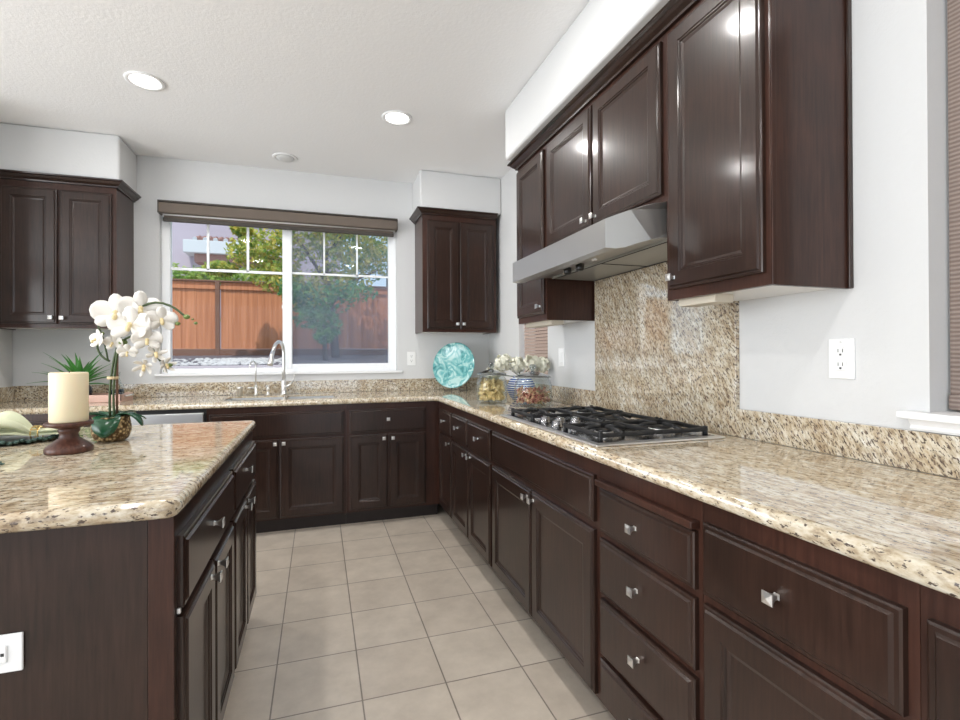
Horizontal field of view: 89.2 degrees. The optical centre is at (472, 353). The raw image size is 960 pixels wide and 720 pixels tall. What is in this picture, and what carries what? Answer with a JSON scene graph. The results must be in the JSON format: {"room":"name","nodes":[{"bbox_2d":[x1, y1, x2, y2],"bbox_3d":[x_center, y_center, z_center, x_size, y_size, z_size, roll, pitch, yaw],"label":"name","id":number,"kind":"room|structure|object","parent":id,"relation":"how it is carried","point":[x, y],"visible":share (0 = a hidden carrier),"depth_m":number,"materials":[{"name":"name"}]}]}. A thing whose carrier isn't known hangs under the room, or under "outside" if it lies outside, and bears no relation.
{"room":"kitchen","nodes":[
{"label":"kitchen","id":0,"kind":"room"},
{"bbox_2d":[0,329,11,386],"bbox_3d":[-3.126,-0.114,2.934,0.150,2.710,0.880,0,0,-18],"label":"wall","id":1,"kind":"structure","parent":0,"point":[5,334],"depth_m":3.29,"materials":[{"name":"white paint"}]},
{"bbox_2d":[0,386,14,402],"bbox_3d":[-3.079,0.276,3.073,0.019,0.102,0.640,0,0,-18],"label":"backsplash","id":2,"kind":"structure","parent":1,"relation":"attached to","point":[7,394],"depth_m":3.28,"materials":[{"name":"stone"}]},
{"bbox_2d":[90,415,131,441],"bbox_3d":[-1.300,0.270,1.753,0.120,0.088,0.120,0,0,-18],"label":"flower pot","id":3,"kind":"object","parent":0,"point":[124,428],"depth_m":1.72,"materials":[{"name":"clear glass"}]},
{"bbox_2d":[12,155,488,400],"bbox_3d":[-1.543,-0.116,3.975,3.797,2.710,0.150,0,0,-18],"label":"wall","id":4,"kind":"structure","parent":0,"point":[160,178],"depth_m":3.81,"materials":[{"name":"white paint"}]},
{"bbox_2d":[0,179,133,330],"bbox_3d":[-2.790,-0.639,3.311,0.718,0.950,0.368,0,0,-18],"label":"upper cabinet","id":5,"kind":"object","parent":4,"relation":"attached to","point":[65,249],"visible":0.88,"depth_m":3.19,"materials":[{"name":"brown wood"}]},
{"bbox_2d":[0,169,140,202],"bbox_3d":[-2.768,-1.137,3.319,0.768,0.045,0.371,0,0,-18],"label":"crown molding","id":6,"kind":"structure","parent":5,"relation":"attached to","point":[120,185],"depth_m":3.19,"materials":[{"name":"brown wood"}]},
{"bbox_2d":[0,123,136,192],"bbox_3d":[-2.786,-1.314,3.331,0.742,0.307,0.339,0,0,-18],"label":"soffit","id":7,"kind":"object","parent":4,"relation":"attached to","point":[22,147],"depth_m":3.19,"materials":[{"name":"white paint"}]},
{"bbox_2d":[15,377,486,400],"bbox_3d":[-1.516,0.273,3.893,3.456,0.102,0.020,0,0,-18],"label":"backsplash","id":8,"kind":"structure","parent":4,"relation":"attached to","point":[22,393],"depth_m":3.83,"materials":[{"name":"stone"}]},
{"bbox_2d":[154,215,402,375],"bbox_3d":[-1.504,-0.469,3.955,1.849,1.276,0.127,0,0,-18],"label":"window","id":9,"kind":"structure","parent":4,"relation":"in","point":[390,367],"depth_m":3.95,"materials":[{"name":"white plastic"}]},
{"bbox_2d":[157,199,397,240],"bbox_3d":[-1.482,-1.039,3.868,1.760,0.179,0.099,0,0,-18],"label":"roller shade","id":10,"kind":"object","parent":9,"relation":"attached to","point":[173,211],"visible":1,"depth_m":3.82,"materials":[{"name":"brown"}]},
{"bbox_2d":[407,352,415,364],"bbox_3d":[-0.530,0.045,4.212,0.074,0.118,0.009,0,0,-18],"label":"wall outlet","id":11,"kind":"object","parent":4,"relation":"attached to","point":[411,356],"visible":1,"depth_m":4.21,"materials":[{"name":"white plastic"}]},
{"bbox_2d":[415,214,495,333],"bbox_3d":[-0.144,-0.647,4.148,0.632,0.950,0.368,0,0,-18],"label":"upper cabinet","id":12,"kind":"object","parent":4,"relation":"attached to","point":[455,257],"visible":1,"depth_m":4.01,"materials":[{"name":"brown wood"}]},
{"bbox_2d":[409,206,497,223],"bbox_3d":[-0.169,-1.145,4.141,0.681,0.045,0.371,0,0,-18],"label":"crown molding","id":13,"kind":"structure","parent":12,"relation":"attached to","point":[419,210],"depth_m":3.99,"materials":[{"name":"brown wood"}]},
{"bbox_2d":[412,170,500,216],"bbox_3d":[-0.141,-1.322,4.168,0.698,0.307,0.339,0,0,-18],"label":"soffit","id":14,"kind":"object","parent":4,"relation":"attached to","point":[433,189],"depth_m":4.00,"materials":[{"name":"white paint"}]},
{"bbox_2d":[0,0,589,182],"bbox_3d":[-1.622,-1.615,-0.646,6.727,0.250,8.930,0,0,-18],"label":"ceiling","id":15,"kind":"structure","parent":0,"point":[247,82],"depth_m":2.58,"materials":[{"name":"white paint"}]},
{"bbox_2d":[123,71,165,90],"bbox_3d":[-1.775,-1.472,2.637,0.190,0.008,0.190,0,0,-18],"label":"recessed light","id":16,"kind":"object","parent":15,"relation":"in","point":[142,80],"visible":1,"depth_m":2.63,"materials":[{"name":"white"}]},
{"bbox_2d":[272,153,297,162],"bbox_3d":[-1.412,-1.464,3.663,0.180,0.018,0.180,0,0,-18],"label":"recessed light","id":17,"kind":"object","parent":15,"relation":"in","point":[281,157],"visible":1,"depth_m":3.64,"materials":[{"name":"white"}]},
{"bbox_2d":[382,110,411,125],"bbox_3d":[-0.475,-1.476,3.059,0.190,0.008,0.190,0,0,-18],"label":"recessed light","id":18,"kind":"object","parent":15,"relation":"in","point":[393,117],"visible":1,"depth_m":3.05,"materials":[{"name":"white"}]},
{"bbox_2d":[223,504,614,719],"bbox_3d":[-1.609,1.280,-0.657,6.727,0.120,8.930,0,0,-18],"label":"floor","id":19,"kind":"structure","parent":0,"point":[398,618],"depth_m":2.11,"materials":[{"name":"tile"}]},
{"bbox_2d":[22,414,95,426],"bbox_3d":[-2.744,0.803,3.156,0.703,0.873,0.638,0,0,-18],"label":"base cabinet","id":20,"kind":"object","parent":19,"relation":"on","point":[34,419],"visible":0.02,"depth_m":2.92,"materials":[{"name":"brown wood"}]},
{"bbox_2d":[0,431,255,719],"bbox_3d":[-1.498,0.791,1.448,1.492,0.873,1.297,0,0,-18],"label":"kitchen island","id":21,"kind":"object","parent":19,"relation":"on","point":[147,619],"visible":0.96,"depth_m":1.02,"materials":[{"name":"brown wood"}]},
{"bbox_2d":[0,632,23,672],"bbox_3d":[-0.942,0.587,0.941,0.118,0.074,0.009,0,0,-18],"label":"wall outlet","id":22,"kind":"object","parent":21,"relation":"attached to","point":[12,644],"visible":1,"depth_m":0.95,"materials":[{"name":"white plastic"}]},
{"bbox_2d":[0,646,6,663],"bbox_3d":[-0.922,0.587,0.945,0.029,0.033,0.003,0,0,-18],"label":"receptacle","id":23,"kind":"object","parent":22,"relation":"attached to","point":[3,649],"depth_m":0.95,"materials":[{"name":"grey plastic"}]},
{"bbox_2d":[0,420,255,533],"bbox_3d":[-1.546,0.334,1.438,1.518,0.040,1.357,0,0,-18],"label":"island countertop","id":24,"kind":"structure","parent":21,"relation":"on","point":[153,473],"depth_m":1.25,"materials":[{"name":"stone"}]},
{"bbox_2d":[0,426,58,445],"bbox_3d":[-1.702,0.304,1.768,0.398,0.024,0.390,0,0,-18],"label":"charger plate","id":25,"kind":"object","parent":24,"relation":"on","point":[4,440],"visible":0.27,"depth_m":1.73,"materials":[{"name":"green ceramic"}]},
{"bbox_2d":[0,411,83,438],"bbox_3d":[-1.613,0.258,1.753,0.310,0.104,0.304,0,0,-28],"label":"cloth napkin","id":26,"kind":"object","parent":25,"relation":"on","point":[12,423],"visible":0.74,"depth_m":1.72,"materials":[{"name":"yellow fabric"}]},
{"bbox_2d":[43,419,93,455],"bbox_3d":[-1.284,0.265,1.548,0.126,0.096,0.126,0,0,-18],"label":"candle holder","id":27,"kind":"object","parent":24,"relation":"on","point":[69,442],"visible":0.93,"depth_m":1.52,"materials":[{"name":"brown wood"}]},
{"bbox_2d":[48,371,88,423],"bbox_3d":[-1.285,0.137,1.549,0.100,0.161,0.100,0,0,-18],"label":"pillar candle","id":28,"kind":"object","parent":27,"relation":"on","point":[68,392],"visible":1,"depth_m":1.51,"materials":[{"name":"beige wax"}]},
{"bbox_2d":[89,291,197,441],"bbox_3d":[-1.211,0.046,1.740,0.371,0.536,0.200,0,0,16],"label":"potted orchid","id":29,"kind":"object","parent":24,"relation":"on","point":[139,314],"visible":1,"depth_m":1.72,"materials":[{"name":"white plant"}]},
{"bbox_2d":[96,409,206,424],"bbox_3d":[-2.112,0.802,3.341,0.611,0.872,0.646,0,0,-18],"label":"dishwasher","id":30,"kind":"object","parent":19,"relation":"on","point":[183,415],"visible":0.09,"depth_m":3.12,"materials":[{"name":"silver metal"}]},
{"bbox_2d":[207,404,345,532],"bbox_3d":[-1.401,0.799,3.581,0.886,0.873,0.638,0,0,-18],"label":"base cabinet","id":31,"kind":"object","parent":19,"relation":"on","point":[300,476],"visible":0.77,"depth_m":3.35,"materials":[{"name":"brown wood"}]},
{"bbox_2d":[346,401,438,523],"bbox_3d":[-0.655,0.797,3.817,0.679,0.873,0.638,0,0,-18],"label":"base cabinet","id":32,"kind":"object","parent":19,"relation":"on","point":[392,449],"visible":0.98,"depth_m":3.54,"materials":[{"name":"brown wood"}]},
{"bbox_2d":[439,402,452,518],"bbox_3d":[-0.019,0.794,3.835,0.640,0.873,0.987,0,0,-18],"label":"base cabinet","id":33,"kind":"object","parent":19,"relation":"on","point":[445,411],"visible":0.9,"depth_m":3.43,"materials":[{"name":"brown wood"}]},
{"bbox_2d":[452,407,493,568],"bbox_3d":[0.250,0.790,2.985,0.640,0.873,0.793,0,0,-18],"label":"base cabinet","id":34,"kind":"object","parent":19,"relation":"on","point":[472,463],"visible":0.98,"depth_m":2.83,"materials":[{"name":"brown wood"}]},
{"bbox_2d":[492,423,600,700],"bbox_3d":[0.521,0.785,2.129,0.640,0.873,1.001,0,0,-18],"label":"base cabinet","id":35,"kind":"object","parent":19,"relation":"on","point":[546,496],"visible":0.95,"depth_m":1.87,"materials":[{"name":"brown wood"}]},
{"bbox_2d":[594,463,703,719],"bbox_3d":[0.739,0.782,1.441,0.640,0.873,0.440,0,0,-18],"label":"base cabinet","id":36,"kind":"object","parent":19,"relation":"on","point":[652,598],"visible":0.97,"depth_m":1.31,"materials":[{"name":"brown wood"}]},
{"bbox_2d":[703,502,920,719],"bbox_3d":[0.871,0.779,1.023,0.640,0.873,0.435,0,0,-18],"label":"base cabinet","id":37,"kind":"object","parent":19,"relation":"on","point":[795,628],"visible":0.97,"depth_m":0.91,"materials":[{"name":"brown wood"}]},
{"bbox_2d":[920,584,959,719],"bbox_3d":[1.065,0.776,0.411,0.640,0.873,0.848,0,0,-18],"label":"base cabinet","id":38,"kind":"object","parent":19,"relation":"on","point":[940,612],"visible":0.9,"depth_m":0.70,"materials":[{"name":"brown wood"}]},
{"bbox_2d":[0,389,959,598],"bbox_3d":[-0.840,0.332,1.725,3.476,0.040,4.520,0,0,-18],"label":"countertop","id":39,"kind":"structure","parent":38,"relation":"on","point":[904,523],"depth_m":1.15,"materials":[{"name":"stone"}]},
{"bbox_2d":[89,392,133,402],"bbox_3d":[-2.549,0.301,3.293,0.429,0.050,0.220,0,0,-18],"label":"serving tray","id":40,"kind":"object","parent":39,"relation":"on","point":[95,397],"visible":0.52,"depth_m":3.23,"materials":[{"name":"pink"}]},
{"bbox_2d":[27,351,118,394],"bbox_3d":[-2.670,0.152,3.278,0.494,0.331,0.454,0,0,-18],"label":"spiky plant","id":41,"kind":"object","parent":40,"relation":"on","point":[77,367],"visible":0.33,"depth_m":3.27,"materials":[{"name":"green plant"}]},
{"bbox_2d":[111,389,123,394],"bbox_3d":[-2.424,0.222,3.322,0.084,0.190,0.084,0,0,-18],"label":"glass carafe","id":42,"kind":"object","parent":40,"relation":"on","point":[120,391],"visible":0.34,"depth_m":3.31,"materials":[{"name":"glass"}]},
{"bbox_2d":[237,387,242,395],"bbox_3d":[-1.781,0.291,3.725,0.044,0.067,0.044,0,0,-18],"label":"air gap","id":43,"kind":"object","parent":39,"relation":"on","point":[239,389],"visible":1,"depth_m":3.71,"materials":[{"name":"silver metal"}]},
{"bbox_2d":[248,361,257,394],"bbox_3d":[-1.679,0.189,3.723,0.074,0.268,0.071,0,0,-31],"label":"water tap","id":44,"kind":"object","parent":39,"relation":"on","point":[255,386],"visible":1,"depth_m":3.74,"materials":[{"name":"silver metal"}]},
{"bbox_2d":[266,385,269,394],"bbox_3d":[-1.575,0.283,3.743,0.034,0.080,0.084,0,0,-18],"label":"soap dispenser","id":45,"kind":"object","parent":39,"relation":"on","point":[267,386],"visible":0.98,"depth_m":3.76,"materials":[{"name":"silver metal"}]},
{"bbox_2d":[226,396,334,400],"bbox_3d":[-1.398,0.435,3.570,0.741,0.202,0.341,0,0,-18],"label":"sink","id":46,"kind":"object","parent":39,"relation":"in","point":[301,397],"visible":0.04,"depth_m":3.71,"materials":[{"name":"silver metal"}]},
{"bbox_2d":[267,340,294,394],"bbox_3d":[-1.488,0.112,3.709,0.106,0.422,0.273,0,0,18],"label":"kitchen faucet","id":47,"kind":"object","parent":39,"relation":"on","point":[270,362],"visible":1,"depth_m":3.80,"materials":[{"name":"silver metal"}]},
{"bbox_2d":[433,342,474,390],"bbox_3d":[-0.159,0.112,4.133,0.394,0.410,0.138,0,0,22],"label":"decorative plate","id":48,"kind":"object","parent":39,"relation":"on","point":[454,363],"visible":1,"depth_m":4.13,"materials":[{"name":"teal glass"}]},
{"bbox_2d":[477,362,506,403],"bbox_3d":[0.120,0.185,3.063,0.192,0.256,0.192,0,0,-18],"label":"glass jar","id":49,"kind":"object","parent":39,"relation":"on","point":[488,370],"visible":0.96,"depth_m":3.02,"materials":[{"name":"clear glass"}]},
{"bbox_2d":[478,378,505,400],"bbox_3d":[0.119,0.228,3.057,0.174,0.153,0.170,0,0,28],"label":"pasta pieces","id":50,"kind":"object","parent":49,"relation":"in","point":[489,389],"visible":1,"depth_m":3.02,"materials":[{"name":"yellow food"}]},
{"bbox_2d":[507,375,534,400],"bbox_3d":[0.319,0.229,3.204,0.186,0.168,0.186,0,0,-18],"label":"striped vase","id":51,"kind":"object","parent":39,"relation":"on","point":[512,384],"visible":0.57,"depth_m":3.14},
{"bbox_2d":[486,354,550,379],"bbox_3d":[0.297,0.096,3.208,0.433,0.192,0.165,0,0,10],"label":"hydrangea bouquet","id":52,"kind":"object","parent":51,"relation":"in","point":[541,363],"visible":0.87,"depth_m":3.18,"materials":[{"name":"white plant"}]},
{"bbox_2d":[515,364,550,406],"bbox_3d":[0.356,0.188,2.881,0.224,0.248,0.224,0,0,-18],"label":"glass jar","id":53,"kind":"object","parent":39,"relation":"on","point":[534,372],"visible":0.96,"depth_m":2.84,"materials":[{"name":"clear glass"}]},
{"bbox_2d":[515,385,550,404],"bbox_3d":[0.358,0.246,2.883,0.212,0.114,0.197,0,0,10],"label":"potpourri","id":54,"kind":"object","parent":53,"relation":"in","point":[530,395],"visible":1,"depth_m":2.82},
{"bbox_2d":[500,405,725,446],"bbox_3d":[0.521,0.285,2.082,0.528,0.046,0.882,0,0,-18],"label":"gas cooktop","id":55,"kind":"object","parent":39,"relation":"in","point":[587,425],"visible":1,"depth_m":1.86,"materials":[{"name":"silver metal"}]},
{"bbox_2d":[489,0,959,479],"bbox_3d":[1.527,-0.144,0.316,0.150,2.710,8.680,0,0,-18],"label":"wall","id":56,"kind":"structure","parent":0,"point":[896,312],"depth_m":1.35,"materials":[{"name":"white paint"}]},
{"bbox_2d":[529,327,547,379],"bbox_3d":[0.486,-0.446,3.544,0.153,1.251,0.490,0,0,-18],"label":"window","id":57,"kind":"structure","parent":56,"relation":"in","point":[540,327],"depth_m":3.63,"materials":[{"name":"white plastic"}]},
{"bbox_2d":[523,324,547,375],"bbox_3d":[0.473,-0.454,3.540,0.040,1.232,0.482,0,0,-18],"label":"slat blind","id":58,"kind":"object","parent":57,"relation":"attached to","point":[539,345],"visible":0.14,"depth_m":3.55,"materials":[{"name":"beige"}]},
{"bbox_2d":[488,378,594,405],"bbox_3d":[0.413,0.263,3.561,0.020,0.102,1.815,0,0,-18],"label":"backsplash","id":59,"kind":"structure","parent":56,"relation":"attached to","point":[568,395],"depth_m":2.98,"materials":[{"name":"stone"}]},
{"bbox_2d":[516,145,594,324],"bbox_3d":[0.461,-0.655,2.852,0.350,0.950,0.391,0,0,-18],"label":"upper cabinet","id":60,"kind":"object","parent":56,"relation":"attached to","point":[569,301],"visible":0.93,"depth_m":2.70,"materials":[{"name":"brown wood"}]},
{"bbox_2d":[526,320,562,327],"bbox_3d":[0.414,-0.171,2.842,0.075,0.028,0.347,0,0,-18],"label":"light bar","id":61,"kind":"object","parent":60,"relation":"attached to","point":[546,323],"visible":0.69,"depth_m":2.77,"materials":[{"name":"beige"}]},
{"bbox_2d":[513,202,666,283],"bbox_3d":[0.577,-0.445,2.182,0.495,0.178,0.945,0,0,-18],"label":"range hood","id":62,"kind":"object","parent":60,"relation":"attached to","point":[636,238],"visible":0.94,"depth_m":1.94,"materials":[{"name":"grey paint"}]},
{"bbox_2d":[558,348,564,366],"bbox_3d":[0.564,0.026,3.099,0.010,0.118,0.074,0,0,-18],"label":"light switch","id":63,"kind":"object","parent":56,"relation":"attached to","point":[561,361],"visible":1,"depth_m":3.09,"materials":[{"name":"white plastic"}]},
{"bbox_2d":[505,0,668,160],"bbox_3d":[0.651,-1.334,2.179,0.389,0.307,1.788,0,0,-18],"label":"soffit","id":64,"kind":"object","parent":56,"relation":"attached to","point":[602,28],"depth_m":2.17,"materials":[{"name":"white paint"}]},
{"bbox_2d":[546,33,666,245],"bbox_3d":[0.662,-0.834,2.213,0.350,0.598,0.950,0,0,-18],"label":"upper cabinet","id":65,"kind":"object","parent":56,"relation":"attached to","point":[609,160],"visible":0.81,"depth_m":2.01,"materials":[{"name":"brown wood"}]},
{"bbox_2d":[595,262,739,435],"bbox_3d":[0.829,-0.114,2.243,0.020,0.842,0.952,0,0,-18],"label":"backsplash","id":66,"kind":"structure","parent":56,"relation":"attached to","point":[655,356],"depth_m":2.17,"materials":[{"name":"stone"}]},
{"bbox_2d":[665,0,853,302],"bbox_3d":[0.870,-0.661,1.557,0.350,0.950,0.422,0,0,-18],"label":"upper cabinet","id":67,"kind":"object","parent":56,"relation":"attached to","point":[759,92],"visible":1,"depth_m":1.40,"materials":[{"name":"brown wood"}]},
{"bbox_2d":[507,0,699,170],"bbox_3d":[0.663,-1.156,2.202,0.353,0.045,1.854,0,0,-18],"label":"crown molding","id":68,"kind":"structure","parent":67,"relation":"on","point":[673,11],"depth_m":1.99,"materials":[{"name":"brown wood"}]},
{"bbox_2d":[679,293,732,306],"bbox_3d":[0.783,-0.177,1.641,0.075,0.028,0.165,0,0,-18],"label":"light bar","id":69,"kind":"object","parent":67,"relation":"attached to","point":[715,299],"visible":0.8,"depth_m":1.60,"materials":[{"name":"beige plastic"}]},
{"bbox_2d":[829,338,854,378],"bbox_3d":[1.089,0.016,1.438,0.009,0.118,0.074,0,0,-18],"label":"wall outlet","id":70,"kind":"object","parent":56,"relation":"attached to","point":[841,351],"visible":1,"depth_m":1.43,"materials":[{"name":"white plastic"}]},
{"bbox_2d":[835,347,846,356],"bbox_3d":[1.087,-0.004,1.438,0.003,0.029,0.033,0,0,-18],"label":"receptacle","id":71,"kind":"object","parent":70,"relation":"attached to","point":[839,351],"depth_m":1.44,"materials":[{"name":"grey plastic"}]},
{"bbox_2d":[835,361,846,370],"bbox_3d":[1.087,0.036,1.438,0.003,0.029,0.033,0,0,-18],"label":"receptacle","id":72,"kind":"object","parent":70,"relation":"attached to","point":[839,365],"depth_m":1.44,"materials":[{"name":"grey plastic"}]},
{"bbox_2d":[736,409,959,478],"bbox_3d":[1.241,0.249,0.942,0.020,0.102,1.771,0,0,-18],"label":"backsplash","id":73,"kind":"structure","parent":56,"relation":"attached to","point":[921,451],"depth_m":1.38,"materials":[{"name":"stone"}]},
{"bbox_2d":[896,410,959,435],"bbox_3d":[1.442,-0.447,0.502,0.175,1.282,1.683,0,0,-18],"label":"window sill","id":74,"kind":"structure","parent":56,"relation":"in","point":[945,422],"depth_m":1.21,"materials":[{"name":"white paint"}]},
{"bbox_2d":[947,0,959,410],"bbox_3d":[1.467,-0.473,0.508,0.037,1.229,1.571,0,0,-18],"label":"woven shade","id":75,"kind":"object","parent":56,"relation":"attached to","point":[953,6],"visible":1,"depth_m":1.24,"materials":[{"name":"brown"}]},
{"label":"outside","id":76,"kind":"structure","parent":0,"visible":0},
{"bbox_3d":[-12.409,0.626,39.232,80.000,0.400,57.700,0,0,-18],"label":"ground","id":77,"kind":"structure","parent":76,"visible":0},
{"bbox_2d":[172,262,295,320],"bbox_3d":[-5.817,-0.950,11.147,3.622,2.518,0.727,0,0,-18],"label":"vine","id":78,"kind":"object","parent":77,"relation":"on","point":[176,273],"visible":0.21,"depth_m":11.00,"materials":[{"name":"green plant"}]},
{"bbox_2d":[172,222,339,348],"bbox_3d":[-13.016,-4.383,22.702,12.900,9.510,8.904,0,0,-18],"label":"house","id":79,"kind":"structure","parent":77,"relation":"on","point":[189,240],"depth_m":19.44,"materials":[{"name":"grey paint"}]},
{"bbox_2d":[327,234,387,286],"bbox_3d":[-2.912,-2.332,14.293,3.944,5.255,1.669,0,0,-18],"label":"tree","id":80,"kind":"object","parent":77,"relation":"on","point":[348,250],"visible":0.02,"depth_m":14.16,"materials":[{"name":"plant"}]},
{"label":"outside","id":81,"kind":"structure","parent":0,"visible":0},
{"bbox_2d":[172,355,387,365],"bbox_3d":[-4.027,0.751,9.421,26.000,1.440,4.000,0,0,-18],"label":"planting bed","id":82,"kind":"object","parent":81,"point":[297,359],"depth_m":9.74,"materials":[{"name":"grey"}]},
{"bbox_2d":[173,357,281,365],"bbox_3d":[-4.557,0.145,8.444,2.492,0.138,1.998,0,0,-18],"label":"gravel","id":83,"kind":"object","parent":82,"relation":"on","point":[207,361],"visible":0.84,"depth_m":8.32,"materials":[{"name":"grey gravel"}]},
{"bbox_2d":[172,278,387,355],"bbox_3d":[-4.487,-0.720,11.160,12.270,1.800,0.100,0,0,-18],"label":"wooden fence","id":84,"kind":"object","parent":82,"relation":"on","point":[251,324],"visible":0.2,"depth_m":11.00,"materials":[{"name":"brown wood"}]},
{"bbox_2d":[202,226,387,357],"bbox_3d":[-3.437,-1.773,10.136,3.927,3.900,1.234,0,0,-18],"label":"tree","id":85,"kind":"object","parent":82,"relation":"on","point":[268,263],"visible":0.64,"depth_m":10.01,"materials":[{"name":"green plant"}]},
{"bbox_2d":[276,275,377,360],"bbox_3d":[-2.728,-0.615,9.241,1.868,1.664,0.913,0,0,-18],"label":"tree","id":86,"kind":"object","parent":82,"relation":"on","point":[324,334],"visible":0.96,"depth_m":9.10,"materials":[{"name":"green plant"}]},
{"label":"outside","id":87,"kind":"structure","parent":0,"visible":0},
{"bbox_3d":[-2.829,1.426,5.642,26.000,0.150,3.520,0,0,-18],"label":"patio","id":88,"kind":"object","parent":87,"visible":0},
{"bbox_2d":[172,365,281,368],"bbox_3d":[-3.393,0.823,7.418,26.000,1.275,0.200,0,0,-18],"label":"wall","id":89,"kind":"structure","parent":88,"relation":"on","point":[230,366],"depth_m":7.26,"materials":[{"name":"grey"}]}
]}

